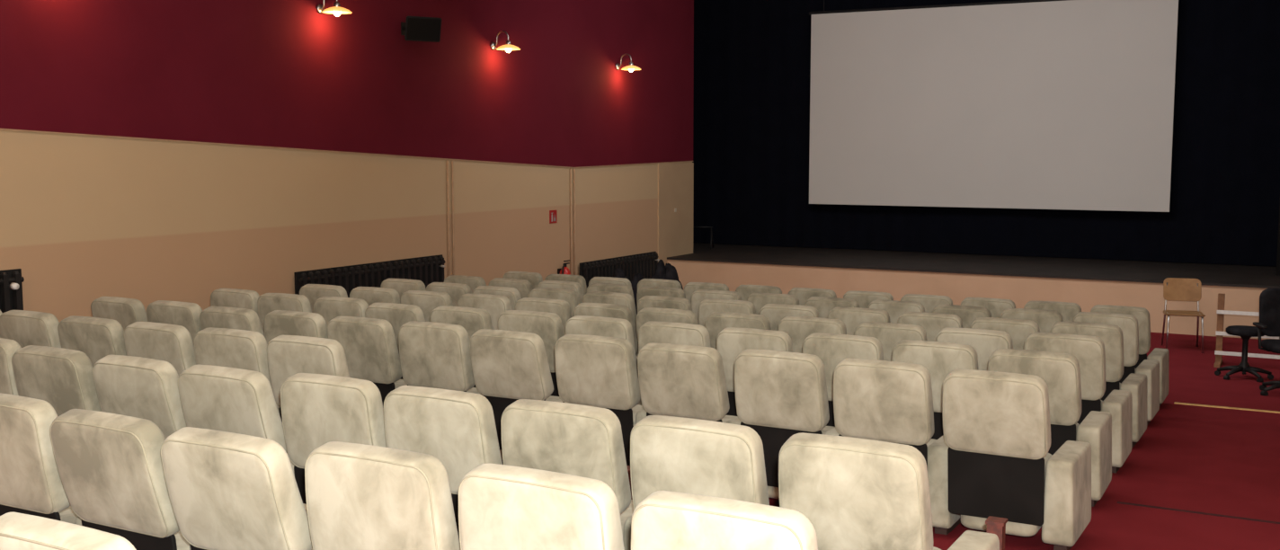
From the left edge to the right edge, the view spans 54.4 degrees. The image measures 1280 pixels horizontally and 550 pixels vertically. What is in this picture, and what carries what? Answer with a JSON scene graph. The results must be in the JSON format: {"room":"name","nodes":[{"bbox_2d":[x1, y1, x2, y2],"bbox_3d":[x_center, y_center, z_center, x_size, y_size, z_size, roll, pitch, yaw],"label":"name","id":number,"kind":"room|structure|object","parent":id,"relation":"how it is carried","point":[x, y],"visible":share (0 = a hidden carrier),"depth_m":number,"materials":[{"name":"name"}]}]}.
{"room":"auditorium","nodes":[
{"label":"auditorium","id":0,"kind":"room"},
{"bbox_2d":[0,0,693,322],"bbox_3d":[-4.450,-1.572,11.124,0.412,6.100,21.420,3,7,29],"label":"wall","id":1,"kind":"structure","parent":0,"point":[288,74],"depth_m":12.79,"materials":[{"name":"paint"}]},
{"bbox_2d":[0,128,693,168],"bbox_3d":[-4.276,-1.292,11.057,0.019,0.870,21.420,3,7,29],"label":"trim","id":2,"kind":"structure","parent":1,"relation":"attached to","point":[0,128],"depth_m":12.39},
{"bbox_2d":[400,16,441,42],"bbox_3d":[-2.457,-2.731,13.812,0.413,0.286,0.369,-4,7,-31],"label":"wall speaker","id":3,"kind":"object","parent":1,"relation":"attached to","point":[415,28],"visible":1,"depth_m":13.69,"materials":[{"name":"black plastic"}]},
{"bbox_2d":[446,160,454,275],"bbox_3d":[-2.251,-0.314,14.837,0.024,2.099,0.114,3,7,29],"label":"pipes","id":4,"kind":"object","parent":1,"relation":"attached to","point":[452,177],"visible":0.65,"depth_m":14.79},
{"bbox_2d":[657,162,693,265],"bbox_3d":[0.575,-0.707,20.021,0.030,2.180,1.220,3,7,29],"label":"door","id":5,"kind":"structure","parent":1,"relation":"attached to","point":[675,180],"depth_m":19.93,"materials":[{"name":"paint"}]},
{"bbox_2d":[768,332,1279,549],"bbox_3d":[0.147,0.999,10.105,13.300,1.190,23.600,3,7,29],"label":"floor","id":6,"kind":"structure","parent":0,"point":[1222,461],"depth_m":7.96,"materials":[{"name":"red carpet"}]},
{"bbox_2d":[0,337,21,395],"bbox_3d":[-3.020,0.725,6.316,0.565,0.894,0.645,3,7,29],"label":"seat","id":7,"kind":"object","parent":6,"relation":"on","point":[8,347],"visible":0.07,"depth_m":5.93,"materials":[{"name":"fabric"}]},
{"bbox_2d":[0,268,24,313],"bbox_3d":[-5.389,0.532,8.950,0.155,0.968,2.190,3,7,29],"label":"radiator","id":8,"kind":"object","parent":6,"relation":"on","point":[11,285],"visible":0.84,"depth_m":9.77,"materials":[{"name":"black metal"}]},
{"bbox_2d":[0,310,61,347],"bbox_3d":[-3.504,0.638,7.761,0.565,0.891,0.683,3,7,29],"label":"seat","id":9,"kind":"object","parent":6,"relation":"on","point":[27,328],"visible":0.13,"depth_m":7.42,"materials":[{"name":"fabric"}]},
{"bbox_2d":[0,392,81,525],"bbox_3d":[-2.054,0.842,4.615,0.565,0.893,0.660,3,7,28],"label":"seat","id":10,"kind":"object","parent":6,"relation":"on","point":[31,484],"visible":0.48,"depth_m":4.27,"materials":[{"name":"fabric"}]},
{"bbox_2d":[11,345,101,417],"bbox_3d":[-2.548,0.756,6.033,0.565,0.890,0.688,3,7,29],"label":"seat","id":11,"kind":"object","parent":6,"relation":"on","point":[63,378],"visible":0.22,"depth_m":5.70,"materials":[{"name":"fabric"}]},
{"bbox_2d":[0,512,136,549],"bbox_3d":[-1.084,0.957,2.957,0.565,0.891,0.682,3,7,29],"label":"seat","id":12,"kind":"object","parent":6,"relation":"on","point":[18,531],"visible":1,"depth_m":2.65,"materials":[{"name":"fabric"}]},
{"bbox_2d":[57,315,126,367],"bbox_3d":[-3.022,0.664,7.511,0.565,0.890,0.692,3,7,28],"label":"seat","id":13,"kind":"object","parent":6,"relation":"on","point":[98,338],"visible":0.12,"depth_m":7.18,"materials":[{"name":"fabric"}]},
{"bbox_2d":[90,296,147,330],"bbox_3d":[-3.503,0.573,8.990,0.642,0.889,0.697,3,7,29],"label":"seat","id":14,"kind":"object","parent":6,"relation":"on","point":[126,311],"visible":0.16,"depth_m":8.63,"materials":[{"name":"fabric"}]},
{"bbox_2d":[92,354,186,438],"bbox_3d":[-2.056,0.782,5.785,0.565,0.888,0.702,3,7,29],"label":"seat","id":15,"kind":"object","parent":6,"relation":"on","point":[146,388],"visible":0.18,"depth_m":5.45,"materials":[{"name":"fabric"}]},
{"bbox_2d":[123,321,195,376],"bbox_3d":[-2.529,0.691,7.245,0.565,0.890,0.685,3,7,29],"label":"seat","id":16,"kind":"object","parent":6,"relation":"on","point":[173,344],"visible":0.23,"depth_m":6.90,"materials":[{"name":"fabric"}]},
{"bbox_2d":[146,300,202,345],"bbox_3d":[-2.987,0.600,8.719,0.565,0.891,0.680,3,7,29],"label":"seat","id":17,"kind":"object","parent":6,"relation":"on","point":[186,315],"visible":0.11,"depth_m":8.38,"materials":[{"name":"fabric"}]},
{"bbox_2d":[49,408,307,549],"bbox_3d":[-1.567,0.872,4.349,0.565,0.888,0.701,3,7,29],"label":"seat","id":18,"kind":"object","parent":6,"relation":"on","point":[110,466],"visible":0.79,"depth_m":4.05,"materials":[{"name":"fabric"}]},
{"bbox_2d":[199,306,265,337],"bbox_3d":[-2.516,0.630,8.437,0.565,0.888,0.700,3,7,28],"label":"seat","id":19,"kind":"object","parent":6,"relation":"on","point":[227,317],"visible":0.13,"depth_m":8.10,"materials":[{"name":"fabric"}]},
{"bbox_2d":[210,288,259,314],"bbox_3d":[-3.015,0.531,9.957,0.642,0.894,0.644,3,7,29],"label":"seat","id":20,"kind":"object","parent":6,"relation":"on","point":[230,297],"visible":0.15,"depth_m":9.62,"materials":[{"name":"fabric"}]},
{"bbox_2d":[177,364,294,475],"bbox_3d":[-1.577,0.808,5.521,0.565,0.889,0.695,3,7,28],"label":"seat","id":21,"kind":"object","parent":6,"relation":"on","point":[240,401],"visible":0.23,"depth_m":5.20,"materials":[{"name":"fabric"}]},
{"bbox_2d":[160,426,312,549],"bbox_3d":[-1.093,0.899,4.077,0.565,0.888,0.700,3,7,28],"label":"seat","id":22,"kind":"object","parent":6,"relation":"on","point":[227,491],"visible":0.84,"depth_m":3.77,"materials":[{"name":"fabric"}]},
{"bbox_2d":[193,327,280,416],"bbox_3d":[-2.049,0.715,7.000,0.565,0.892,0.671,3,7,28],"label":"seat","id":23,"kind":"object","parent":6,"relation":"on","point":[221,347],"visible":0.15,"depth_m":6.67,"materials":[{"name":"fabric"}]},
{"bbox_2d":[257,293,311,336],"bbox_3d":[-2.518,0.563,9.646,0.565,0.893,0.658,3,7,29],"label":"seat","id":24,"kind":"object","parent":6,"relation":"on","point":[267,303],"visible":0.15,"depth_m":9.34,"materials":[{"name":"fabric"}]},
{"bbox_2d":[263,310,328,344],"bbox_3d":[-2.023,0.654,8.180,0.565,0.892,0.668,3,7,29],"label":"seat","id":25,"kind":"object","parent":6,"relation":"on","point":[277,323],"visible":0.17,"depth_m":7.86,"materials":[{"name":"fabric"}]},
{"bbox_2d":[266,334,349,421],"bbox_3d":[-1.567,0.742,6.727,0.565,0.892,0.670,3,7,28],"label":"seat","id":26,"kind":"object","parent":6,"relation":"on","point":[288,356],"visible":0.25,"depth_m":6.42,"materials":[{"name":"fabric"}]},
{"bbox_2d":[299,284,347,312],"bbox_3d":[-2.557,0.498,10.878,0.642,0.888,0.700,3,7,28],"label":"seat","id":27,"kind":"object","parent":6,"relation":"on","point":[313,292],"visible":0.06,"depth_m":10.54,"materials":[{"name":"fabric"}]},
{"bbox_2d":[280,373,386,504],"bbox_3d":[-1.083,0.830,5.283,0.565,0.893,0.657,3,7,28],"label":"seat","id":28,"kind":"object","parent":6,"relation":"on","point":[317,410],"visible":0.23,"depth_m":4.99,"materials":[{"name":"fabric"}]},
{"bbox_2d":[313,296,368,326],"bbox_3d":[-2.027,0.587,9.401,0.565,0.894,0.648,3,7,29],"label":"seat","id":29,"kind":"object","parent":6,"relation":"on","point":[329,307],"visible":0.11,"depth_m":9.10,"materials":[{"name":"fabric"}]},
{"bbox_2d":[327,316,407,408],"bbox_3d":[-1.548,0.681,7.915,0.565,0.891,0.678,3,7,29],"label":"seat","id":30,"kind":"object","parent":6,"relation":"on","point":[369,346],"visible":0.28,"depth_m":7.61,"materials":[{"name":"fabric"}]},
{"bbox_2d":[293,254,445,297],"bbox_3d":[-2.844,0.354,13.605,0.155,0.975,2.390,3,7,29],"label":"radiator","id":31,"kind":"object","parent":6,"relation":"on","point":[429,270],"visible":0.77,"depth_m":13.55,"materials":[{"name":"black metal"}]},
{"bbox_2d":[349,286,400,305],"bbox_3d":[-2.038,0.524,10.602,0.565,0.892,0.670,3,7,28],"label":"seat","id":32,"kind":"object","parent":6,"relation":"on","point":[371,295],"visible":0.11,"depth_m":10.27,"materials":[{"name":"fabric"}]},
{"bbox_2d":[304,441,460,549],"bbox_3d":[-0.597,0.920,3.844,0.565,0.894,0.650,3,7,28],"label":"seat","id":33,"kind":"object","parent":6,"relation":"on","point":[359,496],"visible":0.98,"depth_m":3.54,"materials":[{"name":"fabric"}]},
{"bbox_2d":[364,302,425,379],"bbox_3d":[-1.568,0.620,9.105,0.565,0.888,0.702,3,7,28],"label":"seat","id":34,"kind":"object","parent":6,"relation":"on","point":[397,315],"visible":0.11,"depth_m":8.78,"materials":[{"name":"fabric"}]},
{"bbox_2d":[380,278,426,301],"bbox_3d":[-2.066,0.457,11.830,0.642,0.893,0.664,3,7,28],"label":"seat","id":35,"kind":"object","parent":6,"relation":"on","point":[401,286],"visible":0.07,"depth_m":11.49,"materials":[{"name":"fabric"}]},
{"bbox_2d":[400,290,453,321],"bbox_3d":[-1.558,0.552,10.316,0.565,0.893,0.658,3,7,29],"label":"seat","id":36,"kind":"object","parent":6,"relation":"on","point":[427,301],"visible":0.14,"depth_m":10.00,"materials":[{"name":"fabric"}]},
{"bbox_2d":[383,385,502,543],"bbox_3d":[-0.603,0.858,5.010,0.565,0.893,0.661,3,7,29],"label":"seat","id":37,"kind":"object","parent":6,"relation":"on","point":[457,428],"visible":0.27,"depth_m":4.70,"materials":[{"name":"fabric"}]},
{"bbox_2d":[425,282,471,306],"bbox_3d":[-1.555,0.489,11.527,0.565,0.890,0.692,3,7,29],"label":"seat","id":38,"kind":"object","parent":6,"relation":"on","point":[455,290],"visible":0.12,"depth_m":11.19,"materials":[{"name":"fabric"}]},
{"bbox_2d":[398,320,503,464],"bbox_3d":[-1.059,0.707,7.657,0.565,0.893,0.656,3,7,29],"label":"seat","id":39,"kind":"object","parent":6,"relation":"on","point":[435,355],"visible":0.43,"depth_m":7.36,"materials":[{"name":"fabric"}]},
{"bbox_2d":[430,305,493,387],"bbox_3d":[-1.069,0.643,8.860,0.565,0.893,0.664,3,7,29],"label":"seat","id":40,"kind":"object","parent":6,"relation":"on","point":[472,319],"visible":0.1,"depth_m":8.53,"materials":[{"name":"fabric"}]},
{"bbox_2d":[457,293,511,329],"bbox_3d":[-1.064,0.576,10.077,0.565,0.894,0.644,3,7,29],"label":"seat","id":41,"kind":"object","parent":6,"relation":"on","point":[495,305],"visible":0.12,"depth_m":9.74,"materials":[{"name":"fabric"}]},
{"bbox_2d":[472,285,521,310],"bbox_3d":[-1.087,0.519,11.239,0.565,0.889,0.697,3,7,29],"label":"seat","id":42,"kind":"object","parent":6,"relation":"on","point":[512,294],"visible":0.08,"depth_m":10.88,"materials":[{"name":"fabric"}]},
{"bbox_2d":[488,277,532,298],"bbox_3d":[-1.092,0.455,12.433,0.565,0.890,0.691,3,7,29],"label":"seat","id":43,"kind":"object","parent":6,"relation":"on","point":[524,287],"visible":0.09,"depth_m":12.07,"materials":[{"name":"fabric"}]},
{"bbox_2d":[469,328,563,460],"bbox_3d":[-0.590,0.736,7.387,0.565,0.888,0.700,3,7,28],"label":"seat","id":44,"kind":"object","parent":6,"relation":"on","point":[508,367],"visible":0.41,"depth_m":7.10,"materials":[{"name":"fabric"}]},
{"bbox_2d":[499,395,560,460],"bbox_3d":[-0.602,0.923,7.466,0.365,0.338,0.450,3,7,28],"label":"seat cushion","id":45,"kind":"object","parent":44,"relation":"on","point":[552,398],"depth_m":7.51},
{"bbox_2d":[497,310,563,396],"bbox_3d":[-0.575,0.666,8.626,0.565,0.894,0.651,3,7,28],"label":"seat","id":46,"kind":"object","parent":6,"relation":"on","point":[548,326],"visible":0.2,"depth_m":8.29,"materials":[{"name":"fabric"}]},
{"bbox_2d":[458,462,624,549],"bbox_3d":[-0.106,0.947,3.577,0.565,0.894,0.648,3,7,29],"label":"seat","id":47,"kind":"object","parent":6,"relation":"on","point":[502,507],"visible":1,"depth_m":3.28,"materials":[{"name":"fabric"}]},
{"bbox_2d":[514,297,571,335],"bbox_3d":[-0.583,0.603,9.822,0.565,0.893,0.656,3,7,28],"label":"seat","id":48,"kind":"object","parent":6,"relation":"on","point":[560,307],"visible":0.11,"depth_m":9.48,"materials":[{"name":"fabric"}]},
{"bbox_2d":[528,287,579,317],"bbox_3d":[-0.584,0.538,11.027,0.565,0.893,0.653,3,7,28],"label":"seat","id":49,"kind":"object","parent":6,"relation":"on","point":[571,296],"visible":0.13,"depth_m":10.69,"materials":[{"name":"fabric"}]},
{"bbox_2d":[500,399,633,549],"bbox_3d":[-0.119,0.885,4.750,0.565,0.893,0.662,3,7,29],"label":"seat","id":50,"kind":"object","parent":6,"relation":"on","point":[564,438],"visible":0.35,"depth_m":4.44,"materials":[{"name":"fabric"}]},
{"bbox_2d":[620,499,633,540],"bbox_3d":[-0.139,1.076,4.812,0.365,0.338,0.450,3,7,29],"label":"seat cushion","id":51,"kind":"object","parent":50,"relation":"on","point":[628,511],"depth_m":4.75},
{"bbox_2d":[554,333,647,465],"bbox_3d":[-0.084,0.758,7.152,0.565,0.892,0.668,3,7,29],"label":"seat","id":52,"kind":"object","parent":6,"relation":"on","point":[591,370],"visible":0.52,"depth_m":6.87,"materials":[{"name":"fabric"}]},
{"bbox_2d":[565,315,641,405],"bbox_3d":[-0.103,0.695,8.338,0.565,0.894,0.644,3,7,29],"label":"seat","id":53,"kind":"object","parent":6,"relation":"on","point":[577,324],"visible":0.13,"depth_m":8.02,"materials":[{"name":"fabric"}]},
{"bbox_2d":[573,302,638,377],"bbox_3d":[-0.106,0.632,9.551,0.565,0.890,0.691,3,7,28],"label":"seat","id":54,"kind":"object","parent":6,"relation":"on","point":[591,309],"visible":0.09,"depth_m":9.22,"materials":[{"name":"fabric"}]},
{"bbox_2d":[581,291,638,356],"bbox_3d":[-0.101,0.566,10.757,0.565,0.892,0.667,3,7,29],"label":"seat","id":55,"kind":"object","parent":6,"relation":"on","point":[591,297],"visible":0.11,"depth_m":10.43,"materials":[{"name":"fabric"}]},
{"bbox_2d":[586,283,637,337],"bbox_3d":[-0.114,0.504,11.943,0.565,0.892,0.675,3,7,29],"label":"seat","id":56,"kind":"object","parent":6,"relation":"on","point":[594,287],"visible":0.12,"depth_m":11.62,"materials":[{"name":"fabric"}]},
{"bbox_2d":[579,251,659,287],"bbox_3d":[-0.239,0.145,18.366,0.155,0.820,2.240,3,7,29],"label":"radiator","id":57,"kind":"object","parent":6,"relation":"on","point":[645,263],"visible":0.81,"depth_m":18.39,"materials":[{"name":"black metal"}]},
{"bbox_2d":[636,285,685,303],"bbox_3d":[0.360,0.530,11.674,0.565,0.892,0.668,3,7,28],"label":"seat","id":58,"kind":"object","parent":6,"relation":"on","point":[662,291],"visible":0.11,"depth_m":11.36,"materials":[{"name":"fabric"}]},
{"bbox_2d":[637,295,692,312],"bbox_3d":[0.373,0.596,10.477,0.565,0.890,0.691,3,7,29],"label":"seat","id":59,"kind":"object","parent":6,"relation":"on","point":[646,301],"visible":0.09,"depth_m":10.15,"materials":[{"name":"fabric"}]},
{"bbox_2d":[650,259,683,289],"bbox_3d":[0.381,0.155,18.512,0.596,0.771,0.888,3,7,29],"label":"equipment bag","id":60,"kind":"object","parent":6,"relation":"on","point":[667,271],"visible":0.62,"depth_m":18.44,"materials":[{"name":"black fabric"}]},
{"bbox_2d":[636,307,698,341],"bbox_3d":[0.369,0.661,9.261,0.565,0.890,0.692,3,7,29],"label":"seat","id":61,"kind":"object","parent":6,"relation":"on","point":[646,315],"visible":0.07,"depth_m":8.95,"materials":[{"name":"fabric"}]},
{"bbox_2d":[638,320,711,352],"bbox_3d":[0.381,0.723,8.068,0.565,0.894,0.652,3,7,29],"label":"seat","id":62,"kind":"object","parent":6,"relation":"on","point":[652,331],"visible":0.09,"depth_m":7.76,"materials":[{"name":"fabric"}]},
{"bbox_2d":[637,342,741,425],"bbox_3d":[0.381,0.788,6.872,0.565,0.890,0.692,3,7,28],"label":"seat","id":63,"kind":"object","parent":6,"relation":"on","point":[676,380],"visible":0.44,"depth_m":6.58,"materials":[{"name":"fabric"}]},
{"bbox_2d":[630,415,769,510],"bbox_3d":[0.357,0.913,4.466,0.565,0.893,0.655,3,7,29],"label":"seat","id":64,"kind":"object","parent":6,"relation":"on","point":[719,459],"visible":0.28,"depth_m":4.16,"materials":[{"name":"fabric"}]},
{"bbox_2d":[691,289,741,320],"bbox_3d":[0.853,0.557,11.418,0.565,0.892,0.670,3,7,29],"label":"seat","id":65,"kind":"object","parent":6,"relation":"on","point":[698,296],"visible":0.09,"depth_m":11.14,"materials":[{"name":"fabric"}]},
{"bbox_2d":[631,490,817,549],"bbox_3d":[0.378,0.975,3.299,0.594,0.894,0.645,3,7,29],"label":"seat","id":66,"kind":"object","parent":6,"relation":"on","point":[664,520],"visible":1,"depth_m":3.01,"materials":[{"name":"fabric"}]},
{"bbox_2d":[698,298,755,327],"bbox_3d":[0.862,0.619,10.230,0.565,0.893,0.653,3,7,29],"label":"seat","id":67,"kind":"object","parent":6,"relation":"on","point":[706,306],"visible":0.11,"depth_m":9.94,"materials":[{"name":"fabric"}]},
{"bbox_2d":[705,311,771,349],"bbox_3d":[0.858,0.686,9.017,0.565,0.890,0.690,3,7,28],"label":"seat","id":68,"kind":"object","parent":6,"relation":"on","point":[715,322],"visible":0.1,"depth_m":8.72,"materials":[{"name":"fabric"}]},
{"bbox_2d":[716,327,792,416],"bbox_3d":[0.862,0.750,7.807,0.565,0.893,0.663,3,7,29],"label":"seat","id":69,"kind":"object","parent":6,"relation":"on","point":[731,342],"visible":0.15,"depth_m":7.55,"materials":[{"name":"fabric"}]},
{"bbox_2d":[735,284,782,301],"bbox_3d":[1.320,0.521,12.337,0.565,0.892,0.675,3,7,29],"label":"seat","id":70,"kind":"object","parent":6,"relation":"on","point":[744,290],"visible":0.1,"depth_m":12.04,"materials":[{"name":"fabric"}]},
{"bbox_2d":[746,293,799,314],"bbox_3d":[1.327,0.584,11.142,0.565,0.894,0.650,3,7,29],"label":"seat","id":71,"kind":"object","parent":6,"relation":"on","point":[759,300],"visible":0.11,"depth_m":10.85,"materials":[{"name":"fabric"}]},
{"bbox_2d":[734,348,839,498],"bbox_3d":[0.882,0.812,6.625,0.565,0.892,0.670,3,7,29],"label":"seat","id":72,"kind":"object","parent":6,"relation":"on","point":[780,395],"visible":0.48,"depth_m":6.36,"materials":[{"name":"fabric"}]},
{"bbox_2d":[767,426,835,498],"bbox_3d":[0.864,1.002,6.691,0.365,0.338,0.450,3,7,29],"label":"seat cushion","id":73,"kind":"object","parent":72,"relation":"on","point":[773,492],"depth_m":6.55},
{"bbox_2d":[759,303,819,330],"bbox_3d":[1.330,0.649,9.951,0.565,0.890,0.690,3,7,28],"label":"seat","id":74,"kind":"object","parent":6,"relation":"on","point":[775,313],"visible":0.1,"depth_m":9.65,"materials":[{"name":"fabric"}]},
{"bbox_2d":[787,287,836,305],"bbox_3d":[1.801,0.548,12.072,0.565,0.892,0.673,3,7,29],"label":"seat","id":75,"kind":"object","parent":6,"relation":"on","point":[803,294],"visible":0.11,"depth_m":11.78,"materials":[{"name":"fabric"}]},
{"bbox_2d":[778,316,846,353],"bbox_3d":[1.341,0.711,8.751,0.565,0.893,0.652,3,7,29],"label":"seat","id":76,"kind":"object","parent":6,"relation":"on","point":[798,328],"visible":0.09,"depth_m":8.47,"materials":[{"name":"fabric"}]},
{"bbox_2d":[804,296,859,318],"bbox_3d":[1.805,0.613,10.867,0.565,0.891,0.678,3,7,29],"label":"seat","id":77,"kind":"object","parent":6,"relation":"on","point":[823,305],"visible":0.11,"depth_m":10.57,"materials":[{"name":"fabric"}]},
{"bbox_2d":[802,332,883,426],"bbox_3d":[1.357,0.774,7.565,0.565,0.894,0.646,3,7,29],"label":"seat","id":78,"kind":"object","parent":6,"relation":"on","point":[831,349],"visible":0.12,"depth_m":7.29,"materials":[{"name":"fabric"}]},
{"bbox_2d":[827,306,890,335],"bbox_3d":[1.823,0.672,9.706,0.565,0.894,0.648,3,7,28],"label":"seat","id":79,"kind":"object","parent":6,"relation":"on","point":[852,317],"visible":0.16,"depth_m":9.41,"materials":[{"name":"fabric"}]},
{"bbox_2d":[843,290,893,308],"bbox_3d":[2.283,0.573,11.819,0.565,0.892,0.669,3,7,28],"label":"seat","id":80,"kind":"object","parent":6,"relation":"on","point":[864,298],"visible":0.09,"depth_m":11.52,"materials":[{"name":"fabric"}]},
{"bbox_2d":[778,432,999,549],"bbox_3d":[0.855,0.940,4.210,0.594,0.892,0.676,3,7,29],"label":"seat","id":81,"kind":"object","parent":6,"relation":"on","point":[856,493],"visible":0.83,"depth_m":3.92,"materials":[{"name":"fabric"}]},
{"bbox_2d":[854,321,927,361],"bbox_3d":[1.825,0.738,8.502,0.565,0.890,0.685,3,7,28],"label":"seat","id":82,"kind":"object","parent":6,"relation":"on","point":[889,334],"visible":0.08,"depth_m":8.19,"materials":[{"name":"fabric"}]},
{"bbox_2d":[867,299,924,323],"bbox_3d":[2.303,0.636,10.631,0.565,0.893,0.658,3,7,29],"label":"seat","id":83,"kind":"object","parent":6,"relation":"on","point":[894,308],"visible":0.13,"depth_m":10.33,"materials":[{"name":"fabric"}]},
{"bbox_2d":[833,358,960,534],"bbox_3d":[1.350,0.841,6.339,0.565,0.892,0.666,3,7,29],"label":"seat","id":84,"kind":"object","parent":6,"relation":"on","point":[886,401],"visible":0.48,"depth_m":6.08,"materials":[{"name":"fabric"}]},
{"bbox_2d":[900,293,952,312],"bbox_3d":[2.768,0.601,11.551,0.565,0.891,0.676,3,7,29],"label":"seat","id":85,"kind":"object","parent":6,"relation":"on","point":[928,302],"visible":0.09,"depth_m":11.23,"materials":[{"name":"fabric"}]},
{"bbox_2d":[897,311,963,341],"bbox_3d":[2.305,0.700,9.442,0.565,0.892,0.672,3,7,28],"label":"seat","id":86,"kind":"object","parent":6,"relation":"on","point":[932,324],"visible":0.09,"depth_m":9.13,"materials":[{"name":"fabric"}]},
{"bbox_2d":[891,339,978,439],"bbox_3d":[1.831,0.801,7.295,0.565,0.894,0.649,3,7,29],"label":"seat","id":87,"kind":"object","parent":6,"relation":"on","point":[939,359],"visible":0.16,"depth_m":7.00,"materials":[{"name":"fabric"}]},
{"bbox_2d":[931,304,991,328],"bbox_3d":[2.777,0.666,10.358,0.565,0.889,0.695,3,7,29],"label":"seat","id":88,"kind":"object","parent":6,"relation":"on","point":[968,314],"visible":0.1,"depth_m":10.03,"materials":[{"name":"fabric"}]},
{"bbox_2d":[666,242,1279,339],"bbox_3d":[5.038,0.146,18.998,13.280,0.690,3.030,3,7,29],"label":"stage","id":89,"kind":"object","parent":6,"relation":"on","point":[1088,283],"visible":0.67,"depth_m":17.87,"materials":[{"name":"paint"}]},
{"bbox_2d":[935,327,1013,370],"bbox_3d":[2.309,0.766,8.223,0.565,0.892,0.674,3,7,29],"label":"seat","id":90,"kind":"object","parent":6,"relation":"on","point":[984,342],"visible":0.12,"depth_m":7.90,"materials":[{"name":"fabric"}]},
{"bbox_2d":[960,297,1015,318],"bbox_3d":[3.253,0.627,11.287,0.565,0.893,0.659,3,7,29],"label":"seat","id":91,"kind":"object","parent":6,"relation":"on","point":[996,306],"visible":0.07,"depth_m":10.96,"materials":[{"name":"fabric"}]},
{"bbox_2d":[985,515,1007,549],"bbox_3d":[1.399,1.161,4.906,0.140,0.402,0.140,3,7,29],"label":"post","id":92,"kind":"object","parent":6,"relation":"on","point":[995,525],"visible":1,"depth_m":4.87,"materials":[{"name":"red paint"}]},
{"bbox_2d":[970,317,1039,349],"bbox_3d":[2.777,0.730,9.146,0.565,0.891,0.680,3,7,29],"label":"seat","id":93,"kind":"object","parent":6,"relation":"on","point":[1018,330],"visible":0.16,"depth_m":8.81,"materials":[{"name":"fabric"}]},
{"bbox_2d":[942,368,1091,549],"bbox_3d":[1.841,0.871,6.057,0.594,0.890,0.689,3,7,29],"label":"seat","id":94,"kind":"object","parent":6,"relation":"on","point":[997,424],"visible":0.99,"depth_m":5.84,"materials":[{"name":"fabric"}]},
{"bbox_2d":[960,453,1052,536],"bbox_3d":[1.815,1.058,6.138,0.365,0.338,0.450,3,7,29],"label":"seat cushion","id":95,"kind":"object","parent":94,"relation":"on","point":[1015,528],"depth_m":5.94,"materials":[{"name":"fabric"}]},
{"bbox_2d":[1000,308,1063,332],"bbox_3d":[3.263,0.690,10.107,0.565,0.892,0.674,3,7,28],"label":"seat","id":96,"kind":"object","parent":6,"relation":"on","point":[1045,320],"visible":0.09,"depth_m":9.77,"materials":[{"name":"fabric"}]},
{"bbox_2d":[987,348,1111,506],"bbox_3d":[2.319,0.831,7.024,0.594,0.890,0.691,3,7,28],"label":"seat","id":97,"kind":"object","parent":6,"relation":"on","point":[1061,372],"visible":0.48,"depth_m":6.75,"materials":[{"name":"fabric"}]},
{"bbox_2d":[1023,301,1081,321],"bbox_3d":[3.732,0.653,11.032,0.565,0.894,0.649,3,7,28],"label":"seat","id":98,"kind":"object","parent":6,"relation":"on","point":[1067,310],"visible":0.07,"depth_m":10.70,"materials":[{"name":"fabric"}]},
{"bbox_2d":[1023,332,1132,473],"bbox_3d":[2.813,0.789,7.981,0.594,0.894,0.651,3,7,28],"label":"seat","id":99,"kind":"object","parent":6,"relation":"on","point":[1089,351],"visible":0.48,"depth_m":7.71,"materials":[{"name":"fabric"}]},
{"bbox_2d":[1050,321,1147,447],"bbox_3d":[3.281,0.755,8.893,0.594,0.893,0.656,3,7,29],"label":"seat","id":100,"kind":"object","parent":6,"relation":"on","point":[1112,336],"visible":0.36,"depth_m":8.62,"materials":[{"name":"fabric"}]},
{"bbox_2d":[1072,311,1159,425],"bbox_3d":[3.762,0.717,9.832,0.594,0.894,0.643,3,7,29],"label":"seat","id":101,"kind":"object","parent":6,"relation":"on","point":[1128,324],"visible":0.43,"depth_m":9.55,"materials":[{"name":"fabric"}]},
{"bbox_2d":[1090,304,1169,405],"bbox_3d":[4.226,0.682,10.748,0.594,0.892,0.674,3,7,29],"label":"seat","id":102,"kind":"object","parent":6,"relation":"on","point":[1142,315],"visible":0.27,"depth_m":10.47,"materials":[{"name":"fabric"}]},
{"bbox_2d":[1161,277,1205,353],"bbox_3d":[6.546,0.481,14.990,0.440,0.837,0.526,2,6,17],"label":"chair","id":103,"kind":"object","parent":6,"relation":"on","point":[1174,288],"visible":1,"depth_m":15.14,"materials":[{"name":"brown wood"}]},
{"bbox_2d":[1214,325,1273,382],"bbox_3d":[6.234,0.800,12.830,0.557,0.535,0.536,3,7,29],"label":"stool","id":104,"kind":"object","parent":6,"relation":"on","point":[1246,333],"visible":0.96,"depth_m":12.78,"materials":[{"name":"plastic"}]},
{"bbox_2d":[1213,293,1279,367],"bbox_3d":[6.817,0.626,13.730,0.840,0.800,0.440,3,7,29],"label":"wooden rack","id":105,"kind":"object","parent":6,"relation":"on","point":[1221,312],"visible":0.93,"depth_m":13.85,"materials":[{"name":"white wood"}]},
{"bbox_2d":[1253,287,1279,395],"bbox_3d":[6.095,0.639,11.619,0.660,0.980,0.636,1,6,9],"label":"office chair","id":106,"kind":"object","parent":6,"relation":"on","point":[1268,324],"visible":1,"depth_m":11.81,"materials":[{"name":"black fabric"}]},
{"bbox_3d":[0.147,-4.577,9.538,13.900,0.200,24.200,3,7,29],"label":"ceiling","id":107,"kind":"structure","parent":0,"visible":0},
{"bbox_2d":[692,0,1279,266],"bbox_3d":[5.694,-2.905,19.892,13.200,5.180,0.067,3,7,29],"label":"stage curtain","id":108,"kind":"object","parent":107,"relation":"hanging from","point":[752,57],"visible":0.37,"depth_m":20.18,"materials":[{"name":"fabric"}]},
{"bbox_2d":[808,0,1178,212],"bbox_3d":[5.410,-3.287,19.739,5.810,4.430,0.070,3,7,29],"label":"projection screen","id":109,"kind":"object","parent":107,"relation":"hanging from","point":[1038,104],"visible":1,"depth_m":19.63,"materials":[{"name":"fabric"}]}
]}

